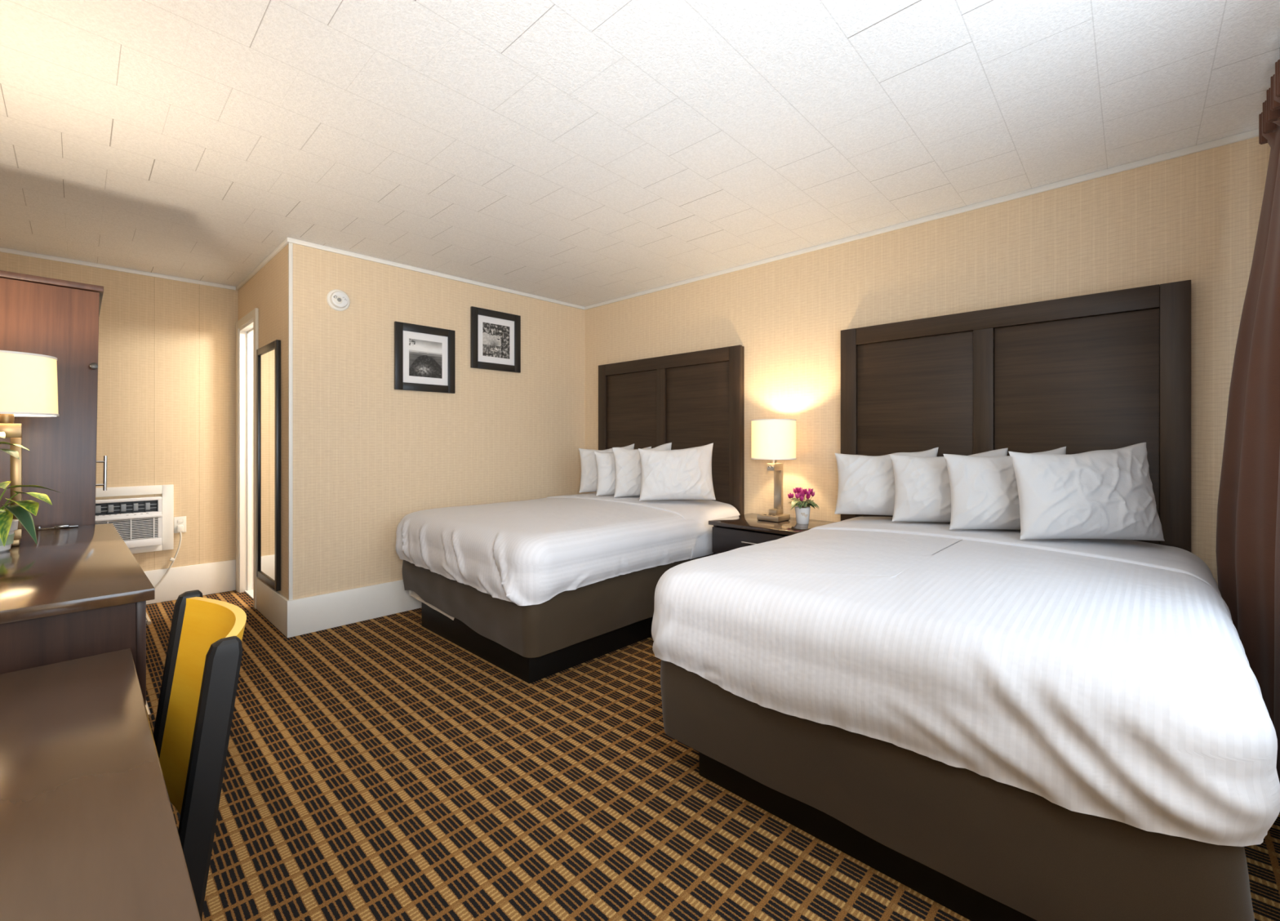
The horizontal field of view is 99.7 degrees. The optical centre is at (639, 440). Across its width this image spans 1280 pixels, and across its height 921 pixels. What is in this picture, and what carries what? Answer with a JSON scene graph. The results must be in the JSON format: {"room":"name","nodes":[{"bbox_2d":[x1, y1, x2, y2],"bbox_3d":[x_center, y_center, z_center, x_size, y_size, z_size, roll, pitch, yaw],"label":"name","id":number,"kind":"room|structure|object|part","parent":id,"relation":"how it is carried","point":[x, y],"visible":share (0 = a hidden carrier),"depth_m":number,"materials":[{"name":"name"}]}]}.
{"room":"hotel room","nodes":[
{"label":"hotel room","id":0,"kind":"room"},
{"bbox_2d":[0,252,238,571],"bbox_3d":[-2.987,-0.021,4.710,0.100,2.440,4.064,0,0,44],"label":"wall","id":1,"kind":"structure","parent":0,"point":[166,394],"depth_m":4.07,"materials":[{"name":"paint"}]},
{"bbox_2d":[0,247,235,289],"bbox_3d":[-3.768,-1.227,3.812,0.016,0.028,1.486,0,0,44],"label":"trim","id":2,"kind":"structure","parent":1,"relation":"attached to","point":[2,249],"depth_m":3.82,"materials":[{"name":"white paint"}]},
{"bbox_2d":[95,484,183,588],"bbox_3d":[-3.723,0.751,3.820,0.068,0.846,0.760,0,0,44],"label":"air conditioner","id":3,"kind":"object","parent":1,"relation":"attached to","point":[145,524],"visible":0.59,"depth_m":3.92,"materials":[{"name":"white paint"}]},
{"bbox_3d":[-3.745,0.572,3.800,0.009,0.276,0.526,0,0,44],"label":"panel","id":4,"kind":"part","parent":3,"relation":"part of","materials":[{"name":"white plastic"}]},
{"bbox_2d":[95,517,158,540],"bbox_3d":[-3.731,0.635,3.787,0.021,0.150,0.526,0,0,44],"label":"grille","id":5,"kind":"object","parent":3,"relation":"attached to","point":[129,528],"depth_m":3.89,"materials":[{"name":"white plastic"}]},
{"bbox_3d":[-3.759,0.571,3.815,0.023,0.486,0.704,0,0,44],"label":"wall frame","id":6,"kind":"part","parent":3,"relation":"part of","materials":[{"name":"white paint"}]},
{"bbox_3d":[-3.625,0.930,3.927,0.017,0.488,0.452,0,0,44],"label":"power cord","id":7,"kind":"part","parent":3,"relation":"part of","materials":[{"name":"beige plastic"}]},
{"bbox_2d":[173,515,186,533],"bbox_3d":[-3.493,0.635,4.103,0.009,0.122,0.072,0,0,44],"label":"wall outlet","id":8,"kind":"object","parent":1,"relation":"attached to","point":[177,520],"visible":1,"depth_m":4.10,"materials":[{"name":"white plastic"}]},
{"bbox_2d":[177,519,182,523],"bbox_3d":[-3.491,0.609,4.102,0.004,0.030,0.032,0,0,44],"label":"receptacle","id":9,"kind":"object","parent":8,"relation":"attached to","point":[179,521],"depth_m":4.10,"materials":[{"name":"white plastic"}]},
{"bbox_2d":[143,559,235,604],"bbox_3d":[-3.768,1.077,3.812,0.016,0.245,1.486,0,0,44],"label":"baseboard","id":10,"kind":"structure","parent":1,"relation":"attached to","point":[215,577],"depth_m":4.15,"materials":[{"name":"white paint"}]},
{"bbox_2d":[238,247,284,596],"bbox_3d":[-2.699,-0.021,3.907,1.428,2.440,0.100,0,0,44],"label":"wall","id":11,"kind":"structure","parent":0,"point":[265,291],"depth_m":3.53,"materials":[{"name":"paint"}]},
{"bbox_2d":[235,307,258,608],"bbox_3d":[-2.713,0.124,4.391,0.695,2.150,0.820,0,0,44],"label":"door","id":12,"kind":"structure","parent":11,"relation":"in","point":[247,327],"depth_m":4.28,"materials":[{"name":"white wood"}]},
{"bbox_2d":[235,237,288,290],"bbox_3d":[-2.692,-1.227,3.820,1.526,0.028,0.016,0,0,44],"label":"trim","id":13,"kind":"structure","parent":11,"relation":"attached to","point":[285,242],"depth_m":3.71,"materials":[{"name":"white paint"}]},
{"bbox_2d":[256,339,280,591],"bbox_3d":[-2.498,0.155,3.626,0.555,1.597,0.024,0,0,44],"label":"wall mirror","id":14,"kind":"object","parent":11,"relation":"attached to","point":[268,356],"visible":1,"depth_m":3.61,"materials":[{"name":"black mirror"}]},
{"bbox_2d":[259,348,274,581],"bbox_3d":[-2.496,0.155,3.628,0.469,1.511,0.010,0,0,44],"label":"mirror glass","id":15,"kind":"object","parent":14,"relation":"attached to","point":[266,355],"depth_m":3.63,"materials":[{"name":"white"}]},
{"bbox_2d":[256,577,288,636],"bbox_3d":[-2.445,1.087,3.583,0.812,0.225,0.016,0,0,44],"label":"baseboard","id":16,"kind":"structure","parent":11,"relation":"attached to","point":[270,603],"depth_m":3.54,"materials":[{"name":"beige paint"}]},
{"bbox_2d":[284,243,585,599],"bbox_3d":[-1.365,-0.021,4.194,0.100,2.440,2.362,0,0,44],"label":"wall","id":17,"kind":"structure","parent":0,"point":[369,454],"depth_m":3.75,"materials":[{"name":"paint"}]},
{"bbox_2d":[288,242,293,599],"bbox_3d":[-2.145,-0.119,3.315,0.018,2.187,0.020,0,0,44],"label":"trim","id":18,"kind":"structure","parent":17,"relation":"attached to","point":[290,245],"depth_m":3.31,"materials":[{"name":"white paint"}]},
{"bbox_2d":[326,288,350,311],"bbox_3d":[-1.940,-0.912,3.487,0.048,0.138,0.138,0,0,44],"label":"smoke detector","id":19,"kind":"object","parent":17,"relation":"attached to","point":[337,300],"visible":1,"depth_m":3.47,"materials":[{"name":"white plastic"}]},
{"bbox_2d":[286,579,422,637],"bbox_3d":[-1.328,1.087,4.149,0.016,0.225,2.378,0,0,44],"label":"baseboard","id":20,"kind":"structure","parent":17,"relation":"attached to","point":[307,615],"depth_m":3.52,"materials":[{"name":"white paint"}]},
{"bbox_2d":[394,321,455,393],"bbox_3d":[-1.550,-0.594,3.910,0.022,0.472,0.442,0,0,44],"label":"picture","id":21,"kind":"object","parent":17,"relation":"attached to","point":[424,356],"visible":1,"depth_m":3.90,"materials":[{"name":"black wood"}]},
{"bbox_2d":[408,338,442,378],"bbox_3d":[-1.550,-0.594,3.911,0.001,0.264,0.244,0,0,44],"label":"print","id":22,"kind":"object","parent":21,"relation":"attached to","point":[425,357],"depth_m":3.91},
{"bbox_2d":[287,237,584,309],"bbox_3d":[-1.333,-1.227,4.144,0.016,0.028,2.360,0,0,44],"label":"trim","id":23,"kind":"structure","parent":17,"relation":"attached to","point":[294,241],"depth_m":3.88,"materials":[{"name":"white paint"}]},
{"bbox_2d":[470,306,520,373],"bbox_3d":[-1.150,-0.802,4.327,0.022,0.472,0.442,0,0,44],"label":"picture","id":24,"kind":"object","parent":17,"relation":"attached to","point":[495,335],"visible":1,"depth_m":4.32,"materials":[{"name":"black wood"}]},
{"bbox_2d":[482,321,509,359],"bbox_3d":[-1.150,-0.802,4.328,0.001,0.264,0.244,0,0,44],"label":"print","id":25,"kind":"object","parent":24,"relation":"attached to","point":[495,338],"depth_m":4.32},
{"bbox_2d":[0,0,1279,306],"bbox_3d":[-0.863,-1.266,2.673,5.986,0.050,4.064,0,0,44],"label":"ceiling","id":26,"kind":"structure","parent":0,"point":[582,153],"depth_m":2.07,"materials":[{"name":"paint"}]},
{"bbox_2d":[146,589,1279,920],"bbox_3d":[-0.863,1.218,2.673,5.986,0.062,4.064,0,0,44],"label":"floor","id":27,"kind":"structure","parent":0,"point":[382,768],"depth_m":1.77,"materials":[{"name":"carpet"}]},
{"bbox_2d":[0,270,107,530],"bbox_3d":[-2.616,0.282,2.184,0.657,1.826,0.648,0,-1,44],"label":"tall cabinet","id":28,"kind":"object","parent":27,"relation":"on","point":[59,318],"visible":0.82,"depth_m":2.10,"materials":[{"name":"brown wood"}]},
{"bbox_3d":[-2.191,-0.301,2.167,0.019,0.024,0.024,0,-1,44],"label":"knob","id":29,"kind":"part","parent":28,"relation":"part of","materials":[{"name":"grey metal"}]},
{"bbox_3d":[-2.331,0.139,2.337,0.012,0.150,0.038,0,-1,44],"label":"handle","id":30,"kind":"part","parent":28,"relation":"part of","materials":[{"name":"silver metal"}]},
{"bbox_2d":[0,523,155,717],"bbox_3d":[-1.860,0.767,1.470,1.430,0.864,0.718,0,0,43],"label":"dresser","id":31,"kind":"object","parent":27,"relation":"on","point":[78,592],"visible":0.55,"depth_m":1.22,"materials":[{"name":"laminate"}]},
{"bbox_2d":[0,350,58,546],"bbox_3d":[-2.029,0.025,1.728,0.232,0.620,0.232,0,0,44],"label":"table lamp","id":32,"kind":"object","parent":31,"relation":"on","point":[28,387],"visible":0.93,"depth_m":1.72,"materials":[{"name":"beige fabric"}]},
{"bbox_2d":[0,413,14,423],"bbox_3d":[-2.029,-0.095,1.728,0.036,0.078,0.036,0,0,44],"label":"socket","id":33,"kind":"object","parent":32,"relation":"attached to","point":[4,418],"depth_m":1.72,"materials":[{"name":"brown metal"}]},
{"bbox_3d":[-2.029,-0.034,1.727,0.032,0.045,0.069,0,0,44],"label":"arm","id":34,"kind":"part","parent":32,"relation":"part of","materials":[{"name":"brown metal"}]},
{"bbox_3d":[-2.029,-0.274,1.728,0.224,0.007,0.224,0,0,44],"label":"shade trim","id":35,"kind":"part","parent":32,"relation":"part of","materials":[{"name":"white fabric"}]},
{"bbox_3d":[-2.029,-0.179,1.728,0.229,0.187,0.229,0,0,44],"label":"lamp shade","id":36,"kind":"part","parent":32,"relation":"part of","materials":[{"name":"white fabric"}]},
{"bbox_3d":[-2.029,-0.086,1.728,0.232,0.007,0.232,0,0,44],"label":"shade trim","id":37,"kind":"part","parent":32,"relation":"part of","materials":[{"name":"white fabric"}]},
{"bbox_2d":[0,431,58,551],"bbox_3d":[-1.943,0.153,1.622,0.401,0.363,0.192,0,0,-7],"label":"potted plant","id":38,"kind":"object","parent":31,"relation":"on","point":[8,525],"visible":1,"depth_m":1.62,"materials":[{"name":"green plant"}]},
{"bbox_3d":[-1.966,0.290,1.634,0.112,0.090,0.112,0,0,44],"label":"pot","id":39,"kind":"part","parent":38,"relation":"part of","materials":[{"name":"white ceramic"}]},
{"bbox_2d":[36,524,78,529],"bbox_3d":[-2.235,0.328,2.074,0.030,0.014,0.110,0,0,44],"label":"pen","id":40,"kind":"object","parent":31,"relation":"on","point":[62,526],"visible":1,"depth_m":2.07,"materials":[{"name":"silver metal"}]},
{"bbox_3d":[-1.395,0.491,1.472,0.662,0.245,0.018,0,0,43],"label":"drawer","id":41,"kind":"part","parent":31,"relation":"part of","materials":[{"name":"brown wood"}]},
{"bbox_3d":[-1.378,0.739,1.491,0.140,0.010,0.032,0,0,43],"label":"handle","id":42,"kind":"part","parent":31,"relation":"part of","materials":[{"name":"silver metal"}]},
{"bbox_3d":[-1.378,0.489,1.491,0.140,0.010,0.032,0,0,43],"label":"handle","id":43,"kind":"part","parent":31,"relation":"part of","materials":[{"name":"silver metal"}]},
{"bbox_2d":[0,648,200,920],"bbox_3d":[-0.922,0.824,0.535,1.152,0.750,0.666,0,0,44],"label":"desk","id":44,"kind":"object","parent":27,"relation":"on","point":[89,832],"visible":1,"depth_m":0.67,"materials":[{"name":"laminate"}]},
{"bbox_2d":[152,589,246,920],"bbox_3d":[-0.983,0.765,0.896,0.443,0.868,0.532,0,0,44],"label":"chair","id":45,"kind":"object","parent":27,"relation":"on","point":[193,724],"visible":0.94,"depth_m":0.91,"materials":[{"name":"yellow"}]},
{"bbox_3d":[-1.018,0.765,1.157,0.033,0.868,0.127,0,0,44],"label":"post","id":46,"kind":"part","parent":45,"relation":"part of","materials":[{"name":"black"}]},
{"bbox_3d":[-0.841,0.535,1.045,0.382,0.388,0.121,0,0,44],"label":"backrest","id":47,"kind":"part","parent":45,"relation":"part of","materials":[{"name":"yellow plastic"}]},
{"bbox_3d":[-0.722,0.765,0.873,0.033,0.868,0.127,0,0,44],"label":"post","id":48,"kind":"part","parent":45,"relation":"part of","materials":[{"name":"black"}]},
{"bbox_2d":[402,500,713,683],"bbox_3d":[-0.445,0.832,3.652,1.484,0.734,1.748,0,0,44],"label":"bed","id":49,"kind":"object","parent":27,"relation":"on","point":[531,643],"visible":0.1,"depth_m":2.87,"materials":[{"name":"black fabric"}]},
{"bbox_2d":[395,492,740,605],"bbox_3d":[-0.470,0.592,3.623,1.580,0.363,1.814,0,0,44],"label":"duvet cover","id":50,"kind":"object","parent":49,"relation":"on","point":[529,552],"visible":0.91,"depth_m":2.98,"materials":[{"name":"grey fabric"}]},
{"bbox_2d":[578,444,634,492],"bbox_3d":[-0.259,0.214,4.300,0.454,0.385,0.165,0,0,-14],"label":"pillow","id":51,"kind":"object","parent":50,"relation":"on","point":[588,479],"visible":0.38,"depth_m":4.23,"materials":[{"name":"white fabric"}]},
{"bbox_2d":[594,446,651,495],"bbox_3d":[-0.113,0.224,4.106,0.476,0.364,0.160,0,0,-22],"label":"pillow","id":52,"kind":"object","parent":50,"relation":"on","point":[606,466],"visible":0.41,"depth_m":4.01,"materials":[{"name":"white fabric"}]},
{"bbox_2d":[612,442,671,497],"bbox_3d":[0.029,0.208,3.972,0.459,0.395,0.161,0,0,-14],"label":"pillow","id":53,"kind":"object","parent":50,"relation":"on","point":[627,461],"visible":0.46,"depth_m":3.90,"materials":[{"name":"white fabric"}]},
{"bbox_2d":[638,443,715,500],"bbox_3d":[0.257,0.209,3.715,0.536,0.393,0.198,0,0,-11],"label":"pillow","id":54,"kind":"object","parent":50,"relation":"on","point":[686,473],"visible":1,"depth_m":3.66,"materials":[{"name":"white fabric"}]},
{"bbox_2d":[708,512,836,554],"bbox_3d":[0.816,0.849,3.351,0.610,0.700,0.523,0,0,44],"label":"nightstand","id":55,"kind":"object","parent":27,"relation":"on","point":[733,532],"visible":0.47,"depth_m":3.27,"materials":[{"name":"black wood"}]},
{"bbox_3d":[0.665,0.616,3.193,0.574,0.157,0.017,0,0,44],"label":"drawer","id":56,"kind":"part","parent":55,"relation":"part of","materials":[{"name":"brown wood"}]},
{"bbox_3d":[0.669,0.599,3.154,0.160,0.012,0.035,0,0,44],"label":"handle","id":57,"kind":"part","parent":55,"relation":"part of","materials":[{"name":"silver metal"}]},
{"bbox_2d":[751,418,796,522],"bbox_3d":[0.843,0.179,3.410,0.277,0.640,0.277,0,0,44],"label":"table lamp","id":58,"kind":"object","parent":55,"relation":"on","point":[772,439],"visible":1,"depth_m":3.31,"materials":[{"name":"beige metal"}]},
{"bbox_2d":[770,459,776,463],"bbox_3d":[0.843,0.102,3.410,0.036,0.078,0.036,0,0,44],"label":"socket","id":59,"kind":"object","parent":58,"relation":"attached to","point":[772,461],"depth_m":3.40,"materials":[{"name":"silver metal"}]},
{"bbox_3d":[0.843,-0.009,3.410,0.274,0.240,0.274,0,0,44],"label":"lamp shade","id":60,"kind":"part","parent":58,"relation":"part of","materials":[{"name":"white fabric"}]},
{"bbox_3d":[0.843,-0.130,3.410,0.277,0.007,0.277,0,0,44],"label":"shade trim","id":61,"kind":"part","parent":58,"relation":"part of","materials":[{"name":"white fabric"}]},
{"bbox_3d":[0.843,0.111,3.410,0.277,0.007,0.277,0,0,44],"label":"shade trim","id":62,"kind":"part","parent":58,"relation":"part of","materials":[{"name":"white fabric"}]},
{"bbox_3d":[0.857,0.164,3.425,0.054,0.045,0.109,0,0,44],"label":"arm","id":63,"kind":"part","parent":58,"relation":"part of","materials":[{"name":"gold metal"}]},
{"bbox_2d":[787,486,818,524],"bbox_3d":[0.997,0.389,3.281,0.185,0.220,0.204,0,0,5],"label":"potted cyclamen","id":64,"kind":"object","parent":55,"relation":"on","point":[802,509],"visible":1,"depth_m":3.24,"materials":[{"name":"white"}]},
{"bbox_2d":[795,506,810,524],"bbox_3d":[0.986,0.450,3.275,0.092,0.098,0.092,0,0,44],"label":"pot","id":65,"kind":"object","parent":64,"relation":"attached to","point":[802,514],"depth_m":3.24,"materials":[{"name":"beige ceramic"}]},
{"bbox_2d":[660,539,1254,920],"bbox_3d":[1.174,0.832,2.102,1.489,0.734,1.740,0,0,44],"label":"bed","id":66,"kind":"object","parent":27,"relation":"on","point":[975,845],"visible":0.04,"depth_m":1.32,"materials":[{"name":"black fabric"}]},
{"bbox_3d":[1.191,0.593,2.119,1.387,0.256,1.694,0,0,44],"label":"mattress","id":67,"kind":"part","parent":66,"relation":"part of","materials":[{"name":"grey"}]},
{"bbox_2d":[651,516,1279,846],"bbox_3d":[1.155,0.607,2.079,1.567,0.394,1.780,0,0,44],"label":"duvet cover","id":68,"kind":"object","parent":66,"relation":"on","point":[1109,678],"visible":0.98,"depth_m":1.36,"materials":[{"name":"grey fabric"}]},
{"bbox_2d":[834,447,938,515],"bbox_3d":[1.331,0.219,2.929,0.522,0.373,0.183,0,0,23],"label":"pillow","id":69,"kind":"object","parent":68,"relation":"on","point":[866,483],"visible":0.6,"depth_m":2.91,"materials":[{"name":"white fabric"}]},
{"bbox_2d":[889,448,1008,522],"bbox_3d":[1.538,0.220,2.679,0.540,0.372,0.180,0,0,12],"label":"pillow","id":70,"kind":"object","parent":68,"relation":"on","point":[922,491],"visible":0.49,"depth_m":2.67,"materials":[{"name":"white fabric"}]},
{"bbox_2d":[943,446,1066,529],"bbox_3d":[1.688,0.215,2.467,0.536,0.381,0.194,0,0,7],"label":"pillow","id":71,"kind":"object","parent":68,"relation":"on","point":[984,495],"visible":0.65,"depth_m":2.44,"materials":[{"name":"white fabric"}]},
{"bbox_2d":[1008,442,1164,541],"bbox_3d":[1.851,0.206,2.239,0.567,0.400,0.203,0,0,3],"label":"pillow","id":72,"kind":"object","parent":68,"relation":"on","point":[1100,494],"visible":1,"depth_m":2.18,"materials":[{"name":"white fabric"}]},
{"bbox_2d":[585,136,1271,585],"bbox_3d":[0.509,-0.021,4.104,5.986,2.440,0.100,0,0,44],"label":"wall","id":73,"kind":"structure","parent":0,"point":[1194,217],"depth_m":2.87,"materials":[{"name":"paint"}]},
{"bbox_2d":[598,345,744,515],"bbox_3d":[0.183,0.114,4.305,1.485,1.570,0.056,0,0,44],"label":"headboard","id":74,"kind":"object","parent":73,"relation":"attached to","point":[691,399],"visible":0.52,"depth_m":4.14,"materials":[{"name":"brown wood"}]},
{"bbox_3d":[-0.071,0.164,4.540,0.602,1.470,0.012,0,0,44],"label":"panel","id":75,"kind":"part","parent":74,"relation":"part of","materials":[{"name":"brown wood"}]},
{"bbox_3d":[0.173,-0.622,4.295,1.296,0.098,0.027,0,0,44],"label":"rail","id":76,"kind":"part","parent":74,"relation":"part of","materials":[{"name":"brown wood"}]},
{"bbox_3d":[0.429,0.164,4.061,0.602,1.470,0.012,0,0,44],"label":"panel","id":77,"kind":"part","parent":74,"relation":"part of","materials":[{"name":"brown wood"}]},
{"bbox_2d":[583,128,1258,310],"bbox_3d":[1.020,-1.227,3.533,4.258,0.028,0.016,0,0,44],"label":"trim","id":78,"kind":"structure","parent":73,"relation":"attached to","point":[1255,133],"depth_m":2.79,"materials":[{"name":"white paint"}]},
{"bbox_2d":[840,280,1191,551],"bbox_3d":[1.773,0.114,2.781,1.490,1.570,0.056,0,0,44],"label":"headboard","id":79,"kind":"object","parent":73,"relation":"attached to","point":[1108,370],"visible":0.54,"depth_m":2.61,"materials":[{"name":"brown wood"}]},
{"bbox_3d":[1.518,0.164,3.017,0.604,1.470,0.012,0,0,44],"label":"panel","id":80,"kind":"part","parent":79,"relation":"part of","materials":[{"name":"brown wood"}]},
{"bbox_3d":[1.763,-0.622,2.770,1.301,0.098,0.027,0,0,44],"label":"rail","id":81,"kind":"part","parent":79,"relation":"part of","materials":[{"name":"brown wood"}]},
{"bbox_3d":[2.019,0.164,2.536,0.604,1.470,0.012,0,0,44],"label":"panel","id":82,"kind":"part","parent":79,"relation":"part of","materials":[{"name":"brown wood"}]},
{"bbox_3d":[1.261,-0.021,0.636,0.100,2.440,3.864,0,0,44],"label":"wall","id":83,"kind":"structure","parent":0,"visible":0},
{"bbox_3d":[1.403,-1.186,0.933,0.104,0.030,2.690,0,0,44],"label":"track","id":84,"kind":"object","parent":83,"relation":"attached to","visible":0},
{"bbox_2d":[1215,59,1279,782],"bbox_3d":[2.010,-0.037,1.684,0.126,2.272,1.220,0,0,39],"label":"curtain","id":85,"kind":"object","parent":84,"relation":"hanging from","point":[1247,551],"visible":0.93,"depth_m":1.88,"materials":[{"name":"brown fabric"}]}
]}

